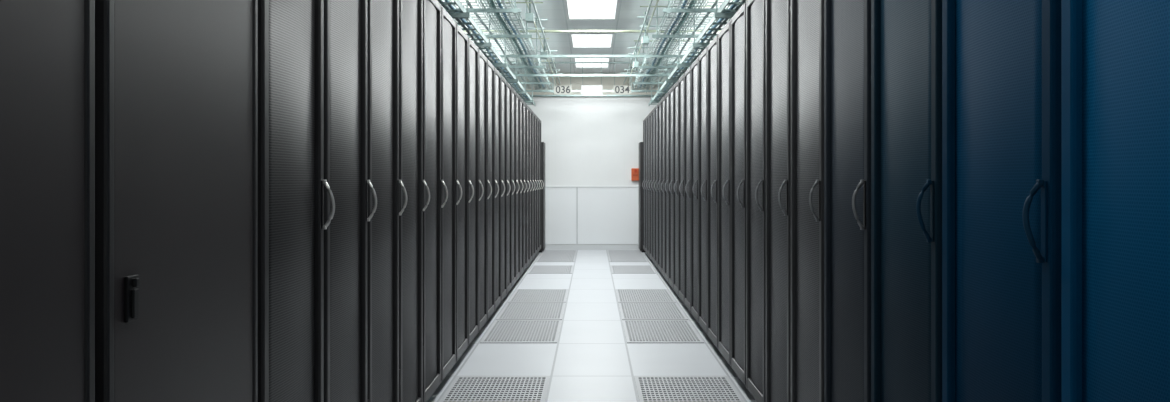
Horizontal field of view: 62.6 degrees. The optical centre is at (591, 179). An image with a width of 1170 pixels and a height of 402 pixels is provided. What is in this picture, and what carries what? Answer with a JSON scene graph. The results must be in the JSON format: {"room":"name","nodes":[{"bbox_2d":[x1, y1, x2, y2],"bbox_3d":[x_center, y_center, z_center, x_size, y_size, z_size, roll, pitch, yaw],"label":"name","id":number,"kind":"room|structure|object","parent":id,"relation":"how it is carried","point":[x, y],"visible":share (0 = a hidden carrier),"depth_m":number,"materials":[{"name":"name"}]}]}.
{"room":"server room","nodes":[
{"label":"server room","id":0,"kind":"room"},
{"bbox_2d":[427,250,756,401],"bbox_3d":[0.000,1.283,7.750,6.600,0.100,18.500,0,0,0],"label":"floor","id":1,"kind":"structure","parent":0,"point":[592,359],"depth_m":7.00,"materials":[{"name":"tile"}]},
{"bbox_2d":[0,0,94,401],"bbox_3d":[-1.352,0.105,1.280,1.012,2.256,0.796,0,0,0],"label":"tall cabinet","id":2,"kind":"object","parent":1,"relation":"on","point":[47,47],"visible":1,"depth_m":1.52,"materials":[{"name":"black"}]},
{"bbox_2d":[95,0,257,401],"bbox_3d":[-1.352,0.105,2.090,1.012,2.256,0.796,0,0,0],"label":"tall cabinet","id":3,"kind":"object","parent":1,"relation":"on","point":[176,81],"visible":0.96,"depth_m":1.99,"materials":[{"name":"black metal"}]},
{"bbox_2d":[258,0,334,401],"bbox_3d":[-1.337,0.105,2.800,1.042,2.256,0.592,0,0,0],"label":"rack","id":4,"kind":"object","parent":1,"relation":"on","point":[291,182],"visible":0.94,"depth_m":2.77,"materials":[{"name":"black metal"}]},
{"bbox_2d":[324,0,376,401],"bbox_3d":[-1.337,0.105,3.400,1.042,2.256,0.592,0,0,0],"label":"rack","id":5,"kind":"object","parent":1,"relation":"on","point":[345,21],"visible":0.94,"depth_m":3.37,"materials":[{"name":"black metal"}]},
{"bbox_2d":[368,0,407,401],"bbox_3d":[-1.337,0.105,4.000,1.042,2.256,0.592,0,0,0],"label":"rack","id":6,"kind":"object","parent":1,"relation":"on","point":[383,15],"visible":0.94,"depth_m":4.01,"materials":[{"name":"black metal"}]},
{"bbox_2d":[399,0,429,401],"bbox_3d":[-1.337,0.105,4.600,1.042,2.256,0.592,0,0,0],"label":"rack","id":7,"kind":"object","parent":1,"relation":"on","point":[410,11],"visible":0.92,"depth_m":4.61,"materials":[{"name":"black metal"}]},
{"bbox_2d":[423,0,447,401],"bbox_3d":[-1.337,0.105,5.200,1.042,2.256,0.592,0,0,0],"label":"rack","id":8,"kind":"object","parent":1,"relation":"on","point":[431,8],"visible":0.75,"depth_m":5.18,"materials":[{"name":"black metal"}]},
{"bbox_2d":[441,6,461,381],"bbox_3d":[-1.337,0.105,5.800,1.042,2.256,0.592,0,0,0],"label":"rack","id":9,"kind":"object","parent":1,"relation":"on","point":[448,25],"visible":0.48,"depth_m":5.76,"materials":[{"name":"black metal"}]},
{"bbox_2d":[456,23,473,361],"bbox_3d":[-1.337,0.105,6.400,1.042,2.256,0.592,0,0,0],"label":"rack","id":10,"kind":"object","parent":1,"relation":"on","point":[461,37],"visible":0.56,"depth_m":6.42,"materials":[{"name":"black metal"}]},
{"bbox_2d":[468,37,483,345],"bbox_3d":[-1.337,0.105,7.000,1.042,2.256,0.592,0,0,0],"label":"rack","id":11,"kind":"object","parent":1,"relation":"on","point":[473,51],"visible":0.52,"depth_m":7.02,"materials":[{"name":"black metal"}]},
{"bbox_2d":[479,50,491,330],"bbox_3d":[-1.337,0.105,7.600,1.042,2.256,0.592,0,0,0],"label":"rack","id":12,"kind":"object","parent":1,"relation":"on","point":[482,59],"visible":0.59,"depth_m":7.62,"materials":[{"name":"black metal"}]},
{"bbox_2d":[487,59,498,319],"bbox_3d":[-1.337,0.105,8.200,1.042,2.256,0.592,0,0,0],"label":"rack","id":13,"kind":"object","parent":1,"relation":"on","point":[490,68],"visible":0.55,"depth_m":8.22,"materials":[{"name":"black metal"}]},
{"bbox_2d":[439,376,549,401],"bbox_3d":[-0.556,1.230,5.450,0.584,0.006,1.160,0,0,0],"label":"floor vent tile","id":14,"kind":"structure","parent":1,"relation":"on","point":[462,388],"depth_m":5.65,"materials":[{"name":"grey"}]},
{"bbox_2d":[495,68,504,309],"bbox_3d":[-1.337,0.105,8.800,1.042,2.256,0.592,0,0,0],"label":"rack","id":15,"kind":"object","parent":1,"relation":"on","point":[497,74],"visible":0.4,"depth_m":8.84,"materials":[{"name":"black metal"}]},
{"bbox_2d":[501,75,510,301],"bbox_3d":[-1.337,0.105,9.400,1.042,2.256,0.592,0,0,0],"label":"rack","id":16,"kind":"object","parent":1,"relation":"on","point":[503,81],"visible":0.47,"depth_m":9.39,"materials":[{"name":"black metal"}]},
{"bbox_2d":[507,82,514,293],"bbox_3d":[-1.337,0.105,10.000,1.042,2.256,0.592,0,0,0],"label":"rack","id":17,"kind":"object","parent":1,"relation":"on","point":[509,88],"visible":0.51,"depth_m":10.11,"materials":[{"name":"black metal"}]},
{"bbox_2d":[512,88,519,286],"bbox_3d":[-1.337,0.105,10.600,1.042,2.256,0.592,0,0,0],"label":"rack","id":18,"kind":"object","parent":1,"relation":"on","point":[513,90],"visible":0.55,"depth_m":10.66,"materials":[{"name":"black metal"}]},
{"bbox_2d":[516,92,522,280],"bbox_3d":[-1.337,0.105,11.200,1.042,2.256,0.592,0,0,0],"label":"rack","id":19,"kind":"object","parent":1,"relation":"on","point":[517,95],"visible":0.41,"depth_m":11.16,"materials":[{"name":"black metal"}]},
{"bbox_2d":[480,320,561,342],"bbox_3d":[-0.556,1.230,7.850,0.584,0.006,1.160,0,0,0],"label":"floor vent tile","id":20,"kind":"structure","parent":1,"relation":"on","point":[500,331],"depth_m":7.79,"materials":[{"name":"grey"}]},
{"bbox_2d":[520,97,526,275],"bbox_3d":[-1.337,0.105,11.800,1.042,2.256,0.592,0,0,0],"label":"rack","id":21,"kind":"object","parent":1,"relation":"on","point":[521,99],"visible":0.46,"depth_m":11.84,"materials":[{"name":"black metal"}]},
{"bbox_2d":[524,102,529,270],"bbox_3d":[-1.337,0.105,12.400,1.042,2.256,0.592,0,0,0],"label":"rack","id":22,"kind":"object","parent":1,"relation":"on","point":[525,104],"visible":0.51,"depth_m":12.64,"materials":[{"name":"black metal"}]},
{"bbox_2d":[527,105,532,266],"bbox_3d":[-1.337,0.105,13.000,1.042,2.256,0.592,0,0,0],"label":"rack","id":23,"kind":"object","parent":1,"relation":"on","point":[528,108],"visible":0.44,"depth_m":13.24,"materials":[{"name":"black metal"}]},
{"bbox_2d":[496,303,565,319],"bbox_3d":[-0.556,1.230,9.050,0.584,0.006,1.160,0,0,0],"label":"floor vent tile","id":24,"kind":"structure","parent":1,"relation":"on","point":[511,311],"depth_m":8.98,"materials":[{"name":"grey"}]},
{"bbox_2d":[530,109,534,262],"bbox_3d":[-1.337,0.105,13.600,1.042,2.256,0.592,0,0,0],"label":"rack","id":25,"kind":"object","parent":1,"relation":"on","point":[531,111],"visible":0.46,"depth_m":13.84,"materials":[{"name":"black metal"}]},
{"bbox_2d":[533,112,537,258],"bbox_3d":[-1.337,0.105,14.200,1.042,2.256,0.592,0,0,0],"label":"rack","id":26,"kind":"object","parent":1,"relation":"on","point":[533,112],"visible":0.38,"depth_m":14.37,"materials":[{"name":"black metal"}]},
{"bbox_2d":[535,115,539,255],"bbox_3d":[-1.337,0.105,14.800,1.042,2.256,0.592,0,0,0],"label":"rack","id":27,"kind":"object","parent":1,"relation":"on","point":[535,115],"visible":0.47,"depth_m":14.89,"materials":[{"name":"black metal"}]},
{"bbox_2d":[508,289,568,302],"bbox_3d":[-0.556,1.230,10.250,0.584,0.006,1.160,0,0,0],"label":"floor vent tile","id":28,"kind":"structure","parent":1,"relation":"on","point":[520,295],"depth_m":10.13,"materials":[{"name":"grey"}]},
{"bbox_2d":[537,117,541,252],"bbox_3d":[-1.337,0.105,15.400,1.042,2.256,0.592,0,0,0],"label":"rack","id":29,"kind":"object","parent":1,"relation":"on","point":[537,117],"visible":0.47,"depth_m":15.45,"materials":[{"name":"black metal"}]},
{"bbox_2d":[539,119,543,250],"bbox_3d":[-1.337,0.105,16.000,1.042,2.256,0.592,0,0,0],"label":"rack","id":30,"kind":"object","parent":1,"relation":"on","point":[539,119],"visible":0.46,"depth_m":16.04,"materials":[{"name":"black metal"}]},
{"bbox_2d":[539,142,544,251],"bbox_3d":[-1.100,0.293,16.617,0.560,1.880,0.626,0,0,0],"label":"tall cabinet","id":31,"kind":"object","parent":1,"relation":"on","point":[542,143],"visible":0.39,"depth_m":16.35,"materials":[{"name":"black metal"}]},
{"bbox_2d":[528,265,573,273],"bbox_3d":[-0.556,1.230,13.250,0.584,0.006,1.160,0,0,0],"label":"tile","id":32,"kind":"object","parent":1,"relation":"on","point":[536,269],"depth_m":13.19,"materials":[{"name":"grey"}]},
{"bbox_2d":[536,256,575,261],"bbox_3d":[-0.556,1.230,15.050,0.584,0.006,1.160,0,0,0],"label":"tile","id":33,"kind":"object","parent":1,"relation":"on","point":[540,258],"depth_m":14.85,"materials":[{"name":"grey"}]},
{"bbox_2d":[540,250,576,255],"bbox_3d":[-0.556,1.230,16.250,0.584,0.006,1.160,0,0,0],"label":"tile","id":34,"kind":"structure","parent":1,"relation":"on","point":[545,252],"depth_m":16.08,"materials":[{"name":"grey"}]},
{"bbox_2d":[607,250,643,255],"bbox_3d":[0.556,1.230,16.250,0.584,0.006,1.160,0,0,0],"label":"tile","id":35,"kind":"structure","parent":1,"relation":"on","point":[610,252],"depth_m":16.08,"materials":[{"name":"grey"}]},
{"bbox_2d":[608,256,647,261],"bbox_3d":[0.556,1.230,15.050,0.584,0.006,1.160,0,0,0],"label":"tile","id":36,"kind":"structure","parent":1,"relation":"on","point":[611,258],"depth_m":14.85,"materials":[{"name":"grey"}]},
{"bbox_2d":[610,265,655,273],"bbox_3d":[0.556,1.230,13.250,0.584,0.006,1.160,0,0,0],"label":"tile","id":37,"kind":"structure","parent":1,"relation":"on","point":[616,269],"depth_m":13.19,"materials":[{"name":"grey"}]},
{"bbox_2d":[639,142,644,251],"bbox_3d":[1.100,0.293,16.617,0.560,1.880,0.626,0,0,0],"label":"tall cabinet","id":38,"kind":"object","parent":1,"relation":"on","point":[640,143],"visible":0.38,"depth_m":16.35,"materials":[{"name":"black metal"}]},
{"bbox_2d":[642,119,644,250],"bbox_3d":[1.337,0.105,15.880,1.042,2.256,0.592,0,0,0],"label":"rack","id":39,"kind":"object","parent":1,"relation":"on","point":[644,119],"visible":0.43,"depth_m":15.84,"materials":[{"name":"grey metal"}]},
{"bbox_2d":[615,289,675,302],"bbox_3d":[0.556,1.230,10.250,0.584,0.006,1.160,0,0,0],"label":"floor vent tile","id":40,"kind":"structure","parent":1,"relation":"on","point":[623,295],"depth_m":10.13,"materials":[{"name":"grey"}]},
{"bbox_2d":[644,117,646,252],"bbox_3d":[1.337,0.105,15.280,1.042,2.256,0.592,0,0,0],"label":"rack","id":41,"kind":"object","parent":1,"relation":"on","point":[645,183],"visible":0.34,"depth_m":15.26,"materials":[{"name":"black metal"}]},
{"bbox_2d":[646,113,649,255],"bbox_3d":[1.337,0.105,14.680,1.042,2.256,0.592,0,0,0],"label":"rack","id":42,"kind":"object","parent":1,"relation":"on","point":[647,184],"visible":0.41,"depth_m":14.72,"materials":[{"name":"grey metal"}]},
{"bbox_2d":[649,111,651,259],"bbox_3d":[1.337,0.105,14.080,1.042,2.256,0.592,0,0,0],"label":"rack","id":43,"kind":"object","parent":1,"relation":"on","point":[650,114],"visible":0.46,"depth_m":14.32,"materials":[{"name":"grey metal"}]},
{"bbox_2d":[618,303,687,319],"bbox_3d":[0.556,1.230,9.050,0.584,0.006,1.160,0,0,0],"label":"floor vent tile","id":44,"kind":"structure","parent":1,"relation":"on","point":[629,311],"depth_m":8.98,"materials":[{"name":"grey"}]},
{"bbox_2d":[651,108,654,263],"bbox_3d":[1.337,0.105,13.480,1.042,2.256,0.592,0,0,0],"label":"rack","id":45,"kind":"object","parent":1,"relation":"on","point":[653,110],"visible":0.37,"depth_m":13.53,"materials":[{"name":"grey metal"}]},
{"bbox_2d":[654,104,657,267],"bbox_3d":[1.337,0.105,12.880,1.042,2.256,0.592,0,0,0],"label":"rack","id":46,"kind":"object","parent":1,"relation":"on","point":[656,106],"visible":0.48,"depth_m":12.89,"materials":[{"name":"grey metal"}]},
{"bbox_2d":[657,101,660,271],"bbox_3d":[1.337,0.105,12.280,1.042,2.256,0.592,0,0,0],"label":"rack","id":47,"kind":"object","parent":1,"relation":"on","point":[659,103],"visible":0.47,"depth_m":12.32,"materials":[{"name":"black metal"}]},
{"bbox_2d":[622,320,703,342],"bbox_3d":[0.556,1.230,7.850,0.584,0.006,1.160,0,0,0],"label":"floor vent tile","id":48,"kind":"structure","parent":1,"relation":"on","point":[636,331],"depth_m":7.79,"materials":[{"name":"grey"}]},
{"bbox_2d":[661,96,664,276],"bbox_3d":[1.337,0.105,11.680,1.042,2.256,0.592,0,0,0],"label":"rack","id":49,"kind":"object","parent":1,"relation":"on","point":[663,98],"visible":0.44,"depth_m":11.63,"materials":[{"name":"grey metal"}]},
{"bbox_2d":[665,91,668,282],"bbox_3d":[1.337,0.105,11.080,1.042,2.256,0.592,0,0,0],"label":"rack","id":50,"kind":"object","parent":1,"relation":"on","point":[667,94],"visible":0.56,"depth_m":11.02,"materials":[{"name":"grey metal"}]},
{"bbox_2d":[669,87,672,287],"bbox_3d":[1.337,0.105,10.480,1.042,2.256,0.592,0,0,0],"label":"rack","id":51,"kind":"object","parent":1,"relation":"on","point":[671,89],"visible":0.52,"depth_m":10.46,"materials":[{"name":"grey metal"}]},
{"bbox_2d":[673,81,677,294],"bbox_3d":[1.337,0.105,9.880,1.042,2.256,0.592,0,0,0],"label":"rack","id":52,"kind":"object","parent":1,"relation":"on","point":[675,87],"visible":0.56,"depth_m":9.99,"materials":[{"name":"grey metal"}]},
{"bbox_2d":[678,74,683,302],"bbox_3d":[1.337,0.105,9.280,1.042,2.256,0.592,0,0,0],"label":"rack","id":53,"kind":"object","parent":1,"relation":"on","point":[681,80],"visible":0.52,"depth_m":9.29,"materials":[{"name":"grey metal"}]},
{"bbox_2d":[684,66,690,311],"bbox_3d":[1.337,0.105,8.680,1.042,2.256,0.592,0,0,0],"label":"rack","id":54,"kind":"object","parent":1,"relation":"on","point":[687,75],"visible":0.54,"depth_m":8.71,"materials":[{"name":"grey metal"}]},
{"bbox_2d":[634,376,744,401],"bbox_3d":[0.556,1.230,5.450,0.584,0.006,1.160,0,0,0],"label":"floor vent tile","id":55,"kind":"structure","parent":1,"relation":"on","point":[649,388],"depth_m":5.65,"materials":[{"name":"grey"}]},
{"bbox_2d":[691,58,697,321],"bbox_3d":[1.337,0.105,8.080,1.042,2.256,0.592,0,0,0],"label":"rack","id":56,"kind":"object","parent":1,"relation":"on","point":[694,67],"visible":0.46,"depth_m":8.11,"materials":[{"name":"grey metal"}]},
{"bbox_2d":[698,47,706,333],"bbox_3d":[1.337,0.105,7.480,1.042,2.256,0.592,0,0,0],"label":"rack","id":57,"kind":"object","parent":1,"relation":"on","point":[702,59],"visible":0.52,"depth_m":7.53,"materials":[{"name":"grey metal"}]},
{"bbox_2d":[707,35,717,347],"bbox_3d":[1.337,0.105,6.880,1.042,2.256,0.592,0,0,0],"label":"rack","id":58,"kind":"object","parent":1,"relation":"on","point":[712,48],"visible":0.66,"depth_m":6.90,"materials":[{"name":"grey metal"}]},
{"bbox_2d":[718,20,730,365],"bbox_3d":[1.337,0.105,6.280,1.042,2.256,0.592,0,0,0],"label":"rack","id":59,"kind":"object","parent":1,"relation":"on","point":[724,36],"visible":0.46,"depth_m":6.27,"materials":[{"name":"grey metal"}]},
{"bbox_2d":[730,2,745,385],"bbox_3d":[1.337,0.105,5.680,1.042,2.256,0.592,0,0,0],"label":"rack","id":60,"kind":"object","parent":1,"relation":"on","point":[738,21],"visible":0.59,"depth_m":5.67,"materials":[{"name":"grey metal"}]},
{"bbox_2d":[746,0,765,401],"bbox_3d":[1.337,0.105,5.080,1.042,2.256,0.592,0,0,0],"label":"rack","id":61,"kind":"object","parent":1,"relation":"on","point":[755,9],"visible":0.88,"depth_m":5.05,"materials":[{"name":"grey metal"}]},
{"bbox_2d":[765,0,790,401],"bbox_3d":[1.337,0.105,4.480,1.042,2.256,0.592,0,0,0],"label":"rack","id":62,"kind":"object","parent":1,"relation":"on","point":[778,25],"visible":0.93,"depth_m":4.48,"materials":[{"name":"grey metal"}]},
{"bbox_2d":[790,0,823,401],"bbox_3d":[1.337,0.105,3.880,1.042,2.256,0.592,0,0,0],"label":"rack","id":63,"kind":"object","parent":1,"relation":"on","point":[806,16],"visible":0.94,"depth_m":3.88,"materials":[{"name":"grey metal"}]},
{"bbox_2d":[824,0,870,401],"bbox_3d":[1.337,0.105,3.280,1.042,2.256,0.592,0,0,0],"label":"rack","id":64,"kind":"object","parent":1,"relation":"on","point":[847,23],"visible":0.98,"depth_m":3.26,"materials":[{"name":"grey metal"}]},
{"bbox_2d":[871,0,941,401],"bbox_3d":[1.337,0.105,2.680,1.042,2.256,0.592,0,0,0],"label":"rack","id":65,"kind":"object","parent":1,"relation":"on","point":[906,35],"visible":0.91,"depth_m":2.65,"materials":[{"name":"blue metal"}]},
{"bbox_2d":[942,0,1061,401],"bbox_3d":[1.337,0.105,2.080,1.042,2.256,0.592,0,0,0],"label":"rack","id":66,"kind":"object","parent":1,"relation":"on","point":[1002,59],"visible":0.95,"depth_m":2.04,"materials":[{"name":"blue metal"}]},
{"bbox_2d":[1062,0,1169,401],"bbox_3d":[1.337,0.105,1.480,1.042,2.256,0.592,0,0,0],"label":"rack","id":67,"kind":"object","parent":1,"relation":"on","point":[1116,53],"visible":1,"depth_m":1.60,"materials":[{"name":"blue metal"}]},
{"bbox_2d":[521,97,662,186],"bbox_3d":[0.000,-0.327,17.050,6.600,3.120,0.100,0,0,0],"label":"wall","id":68,"kind":"structure","parent":0,"point":[589,141],"depth_m":17.00,"materials":[{"name":"paint"}]},
{"bbox_2d":[545,188,638,243],"bbox_3d":[0.305,0.633,16.990,3.590,1.000,0.020,0,0,0],"label":"wall panel","id":69,"kind":"object","parent":68,"relation":"attached to","point":[572,215],"depth_m":16.98,"materials":[{"name":"white"}]},
{"bbox_2d":[500,73,683,94],"bbox_3d":[0.000,-1.677,16.975,6.600,0.420,0.050,0,0,0],"label":"trim","id":70,"kind":"structure","parent":68,"relation":"attached to","point":[576,82],"depth_m":16.95,"materials":[{"name":"grey paint"}]},
{"bbox_2d":[544,244,639,249],"bbox_3d":[0.000,1.185,16.989,6.600,0.095,0.022,0,0,0],"label":"baseboard","id":71,"kind":"structure","parent":68,"relation":"attached to","point":[547,246],"depth_m":16.98,"materials":[{"name":"white"}]},
{"bbox_2d":[631,168,638,180],"bbox_3d":[0.765,-0.097,16.958,0.140,0.220,0.080,0,0,0],"label":"station","id":72,"kind":"object","parent":68,"relation":"attached to","point":[634,171],"visible":0.9,"depth_m":16.94,"materials":[{"name":"orange plastic"}]},
{"bbox_2d":[442,0,741,72],"bbox_3d":[0.000,-1.937,7.750,6.600,0.100,18.500,0,0,0],"label":"ceiling","id":73,"kind":"structure","parent":0,"point":[554,11],"depth_m":11.98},
{"bbox_2d":[448,0,469,20],"bbox_3d":[-1.200,-1.550,7.320,0.540,0.673,0.040,0,0,0],"label":"hanger","id":74,"kind":"object","parent":73,"relation":"hanging from","point":[466,14],"visible":0.43,"depth_m":7.30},
{"bbox_2d":[439,0,534,105],"bbox_3d":[-1.200,-1.294,9.800,0.450,0.045,13.600,0,0,0],"label":"ladder","id":75,"kind":"object","parent":74,"relation":"on","point":[456,2],"visible":0.29,"depth_m":8.81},
{"bbox_2d":[437,0,523,97],"bbox_3d":[-1.100,-1.307,9.560,0.052,0.024,12.920,0,0,0],"label":"cable","id":76,"kind":"object","parent":75,"relation":"in","point":[446,7],"visible":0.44,"depth_m":8.74,"materials":[{"name":"grey plastic"}]},
{"bbox_2d":[444,0,526,97],"bbox_3d":[-1.050,-1.307,9.560,0.052,0.024,12.920,0,0,0],"label":"cable","id":77,"kind":"object","parent":75,"relation":"in","point":[450,6],"visible":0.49,"depth_m":8.75,"materials":[{"name":"blue plastic"}]},
{"bbox_2d":[444,0,520,13],"bbox_3d":[-1.070,-1.669,8.400,0.900,0.437,0.036,0,0,0],"label":"strut","id":78,"kind":"object","parent":73,"relation":"hanging from","point":[515,10],"visible":0.54,"depth_m":8.38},
{"bbox_2d":[474,2,491,48],"bbox_3d":[-1.200,-1.550,8.920,0.540,0.673,0.040,0,0,0],"label":"hanger","id":79,"kind":"object","parent":73,"relation":"hanging from","point":[489,44],"visible":0.3,"depth_m":8.90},
{"bbox_2d":[449,1,531,38],"bbox_3d":[-1.070,-1.669,9.900,0.900,0.437,0.036,0,0,0],"label":"strut","id":80,"kind":"object","parent":73,"relation":"hanging from","point":[526,36],"visible":0.5,"depth_m":9.88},
{"bbox_2d":[479,36,544,68],"bbox_3d":[-1.070,-1.669,12.600,0.900,0.437,0.036,0,0,0],"label":"strut","id":81,"kind":"object","parent":73,"relation":"hanging from","point":[540,66],"visible":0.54,"depth_m":12.58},
{"bbox_2d":[525,0,533,22],"bbox_3d":[-0.600,-1.707,9.300,0.080,0.360,0.100,0,0,0],"label":"junction box","id":82,"kind":"object","parent":73,"relation":"attached to","point":[529,17],"visible":1,"depth_m":9.25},
{"bbox_2d":[554,54,571,93],"bbox_3d":[-0.435,-1.587,14.449,0.270,0.600,0.010,0,0,0],"label":"hanging sign","id":83,"kind":"object","parent":73,"relation":"hanging from","point":[557,89],"visible":1,"depth_m":14.45,"materials":[{"name":"grey"}]},
{"bbox_2d":[564,0,619,19],"bbox_3d":[0.000,-1.872,10.500,0.580,0.030,1.300,0,0,0],"label":"recessed light","id":84,"kind":"object","parent":73,"relation":"in","point":[575,9],"visible":1,"depth_m":10.54,"materials":[{"name":"white paint"}]},
{"bbox_2d":[569,33,614,47],"bbox_3d":[0.000,-1.872,12.900,0.580,0.030,1.300,0,0,0],"label":"recessed light","id":85,"kind":"object","parent":73,"relation":"in","point":[578,40],"visible":0.81,"depth_m":12.88,"materials":[{"name":"white paint"}]},
{"bbox_2d":[572,35,611,46],"bbox_3d":[0.000,-1.877,12.900,0.520,0.020,1.240,0,0,0],"label":"diffuser","id":86,"kind":"object","parent":85,"relation":"attached to","point":[577,40],"depth_m":12.89,"materials":[{"name":"white"}]},
{"bbox_2d":[488,33,695,58],"bbox_3d":[0.000,-1.669,11.500,3.040,0.437,0.036,0,0,0],"label":"strut","id":87,"kind":"object","parent":73,"relation":"hanging from","point":[536,56],"visible":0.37,"depth_m":11.48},
{"bbox_2d":[442,0,531,88],"bbox_3d":[-1.160,-1.607,10.298,0.288,0.088,12.604,0,0,0],"label":"basket tray","id":88,"kind":"object","parent":87,"relation":"hanging from","point":[478,3],"visible":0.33,"depth_m":10.90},
{"bbox_2d":[479,0,551,92],"bbox_3d":[-0.820,-1.557,10.298,0.248,0.108,12.604,0,0,0],"label":"basket tray","id":89,"kind":"object","parent":87,"relation":"on","point":[521,24],"visible":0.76,"depth_m":10.30,"materials":[{"name":"metal"}]},
{"bbox_2d":[489,0,540,86],"bbox_3d":[-0.860,-1.532,9.990,0.056,0.031,11.780,0,0,0],"label":"cable","id":90,"kind":"object","parent":89,"relation":"in","point":[490,1],"visible":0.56,"depth_m":10.02,"materials":[{"name":"teal plastic"}]},
{"bbox_2d":[496,0,543,86],"bbox_3d":[-0.800,-1.532,9.990,0.052,0.028,11.780,0,0,0],"label":"cable","id":91,"kind":"object","parent":89,"relation":"in","point":[497,1],"visible":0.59,"depth_m":10.32,"materials":[{"name":"blue plastic"}]},
{"bbox_2d":[652,0,740,88],"bbox_3d":[1.160,-1.607,10.298,0.288,0.088,12.604,0,0,0],"label":"basket tray","id":92,"kind":"object","parent":87,"relation":"hanging from","point":[705,3],"visible":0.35,"depth_m":10.88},
{"bbox_2d":[501,46,682,76],"bbox_3d":[0.000,-1.669,13.600,3.040,0.437,0.036,0,0,0],"label":"strut","id":93,"kind":"object","parent":73,"relation":"hanging from","point":[545,74],"visible":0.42,"depth_m":13.58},
{"bbox_2d":[463,18,720,32],"bbox_3d":[0.000,-1.802,11.200,4.400,0.170,0.030,0,0,0],"label":"pipe","id":94,"kind":"object","parent":73,"relation":"hanging from","point":[529,31],"visible":0.35,"depth_m":11.19,"materials":[{"name":"grey"}]},
{"bbox_2d":[531,0,560,83],"bbox_3d":[-0.560,-1.687,9.700,0.020,0.020,14.400,0,0,0],"label":"conduit","id":95,"kind":"object","parent":94,"relation":"hanging from","point":[531,0],"visible":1,"depth_m":10.87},
{"bbox_2d":[623,0,652,83],"bbox_3d":[0.560,-1.687,9.700,0.020,0.020,14.400,0,0,0],"label":"conduit","id":96,"kind":"object","parent":94,"relation":"hanging from","point":[651,0],"visible":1,"depth_m":10.95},
{"bbox_2d":[573,58,610,67],"bbox_3d":[0.000,-1.872,15.300,0.580,0.030,1.300,0,0,0],"label":"recessed light","id":97,"kind":"object","parent":73,"relation":"in","point":[576,65],"visible":0.64,"depth_m":15.42,"materials":[{"name":"white paint"}]},
{"bbox_2d":[519,69,664,96],"bbox_3d":[0.000,-1.648,16.300,4.400,0.478,0.036,0,0,0],"label":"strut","id":98,"kind":"object","parent":73,"relation":"hanging from","point":[553,95],"visible":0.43,"depth_m":16.29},
{"bbox_2d":[581,54,602,94],"bbox_3d":[0.000,-1.585,14.450,0.320,0.605,0.008,0,0,0],"label":"hanging sign","id":99,"kind":"object","parent":73,"relation":"hanging from","point":[585,89],"visible":1,"depth_m":14.45,"materials":[{"name":"white paint"}]},
{"bbox_2d":[521,67,662,92],"bbox_3d":[0.000,-1.669,16.000,3.040,0.437,0.036,0,0,0],"label":"strut","id":100,"kind":"object","parent":73,"relation":"hanging from","point":[552,90],"visible":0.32,"depth_m":15.98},
{"bbox_2d":[520,62,663,62],"bbox_3d":[0.000,-1.804,14.200,4.400,0.167,0.024,0,0,0],"label":"pipe","id":101,"kind":"object","parent":73,"relation":"hanging from","point":[520,62],"visible":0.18,"depth_m":14.19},
{"bbox_2d":[613,54,630,93],"bbox_3d":[0.455,-1.587,14.449,0.270,0.600,0.010,0,0,0],"label":"hanging sign","id":102,"kind":"object","parent":73,"relation":"hanging from","point":[616,89],"visible":1,"depth_m":14.45,"materials":[{"name":"grey"}]},
{"bbox_2d":[652,0,734,38],"bbox_3d":[1.070,-1.669,9.900,0.900,0.437,0.036,0,0,0],"label":"strut","id":103,"kind":"object","parent":73,"relation":"hanging from","point":[656,36],"visible":0.56,"depth_m":9.88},
{"bbox_2d":[692,2,709,48],"bbox_3d":[1.200,-1.550,8.920,0.540,0.673,0.040,0,0,0],"label":"hanger","id":104,"kind":"object","parent":73,"relation":"hanging from","point":[694,44],"visible":0.3,"depth_m":8.90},
{"bbox_2d":[677,19,724,68],"bbox_3d":[1.200,-1.550,10.520,0.540,0.673,0.040,0,0,0],"label":"hanger","id":105,"kind":"object","parent":73,"relation":"hanging from","point":[678,63],"visible":0.39,"depth_m":10.50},
{"bbox_2d":[632,0,703,92],"bbox_3d":[0.820,-1.557,10.298,0.248,0.108,12.604,0,0,0],"label":"basket tray","id":106,"kind":"object","parent":105,"relation":"hanging from","point":[662,24],"visible":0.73,"depth_m":10.45,"materials":[{"name":"metal"}]},
{"bbox_2d":[640,0,687,86],"bbox_3d":[0.800,-1.532,9.990,0.052,0.028,11.780,0,0,0],"label":"cable","id":107,"kind":"object","parent":106,"relation":"in","point":[685,1],"visible":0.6,"depth_m":9.97,"materials":[{"name":"blue plastic"}]},
{"bbox_2d":[643,0,694,86],"bbox_3d":[0.860,-1.532,9.990,0.056,0.031,11.780,0,0,0],"label":"cable","id":108,"kind":"object","parent":106,"relation":"in","point":[692,1],"visible":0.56,"depth_m":9.96,"materials":[{"name":"teal plastic"}]},
{"bbox_2d":[663,0,739,13],"bbox_3d":[1.070,-1.669,8.400,0.900,0.437,0.036,0,0,0],"label":"strut","id":109,"kind":"object","parent":73,"relation":"hanging from","point":[668,10],"visible":0.54,"depth_m":8.38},
{"bbox_2d":[714,0,735,20],"bbox_3d":[1.200,-1.550,7.320,0.540,0.673,0.040,0,0,0],"label":"hanger","id":110,"kind":"object","parent":73,"relation":"hanging from","point":[717,14],"visible":0.43,"depth_m":7.30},
{"bbox_2d":[649,0,744,105],"bbox_3d":[1.200,-1.294,9.800,0.450,0.045,13.600,0,0,0],"label":"ladder","id":111,"kind":"object","parent":110,"relation":"on","point":[726,2],"visible":0.27,"depth_m":8.81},
{"bbox_2d":[657,0,739,97],"bbox_3d":[1.050,-1.307,9.560,0.052,0.024,12.920,0,0,0],"label":"cable","id":112,"kind":"object","parent":111,"relation":"in","point":[732,6],"visible":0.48,"depth_m":8.75,"materials":[{"name":"blue plastic"}]},
{"bbox_2d":[660,0,746,97],"bbox_3d":[1.100,-1.307,9.560,0.052,0.024,12.920,0,0,0],"label":"cable","id":113,"kind":"object","parent":111,"relation":"in","point":[737,7],"visible":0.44,"depth_m":8.74,"materials":[{"name":"grey plastic"}]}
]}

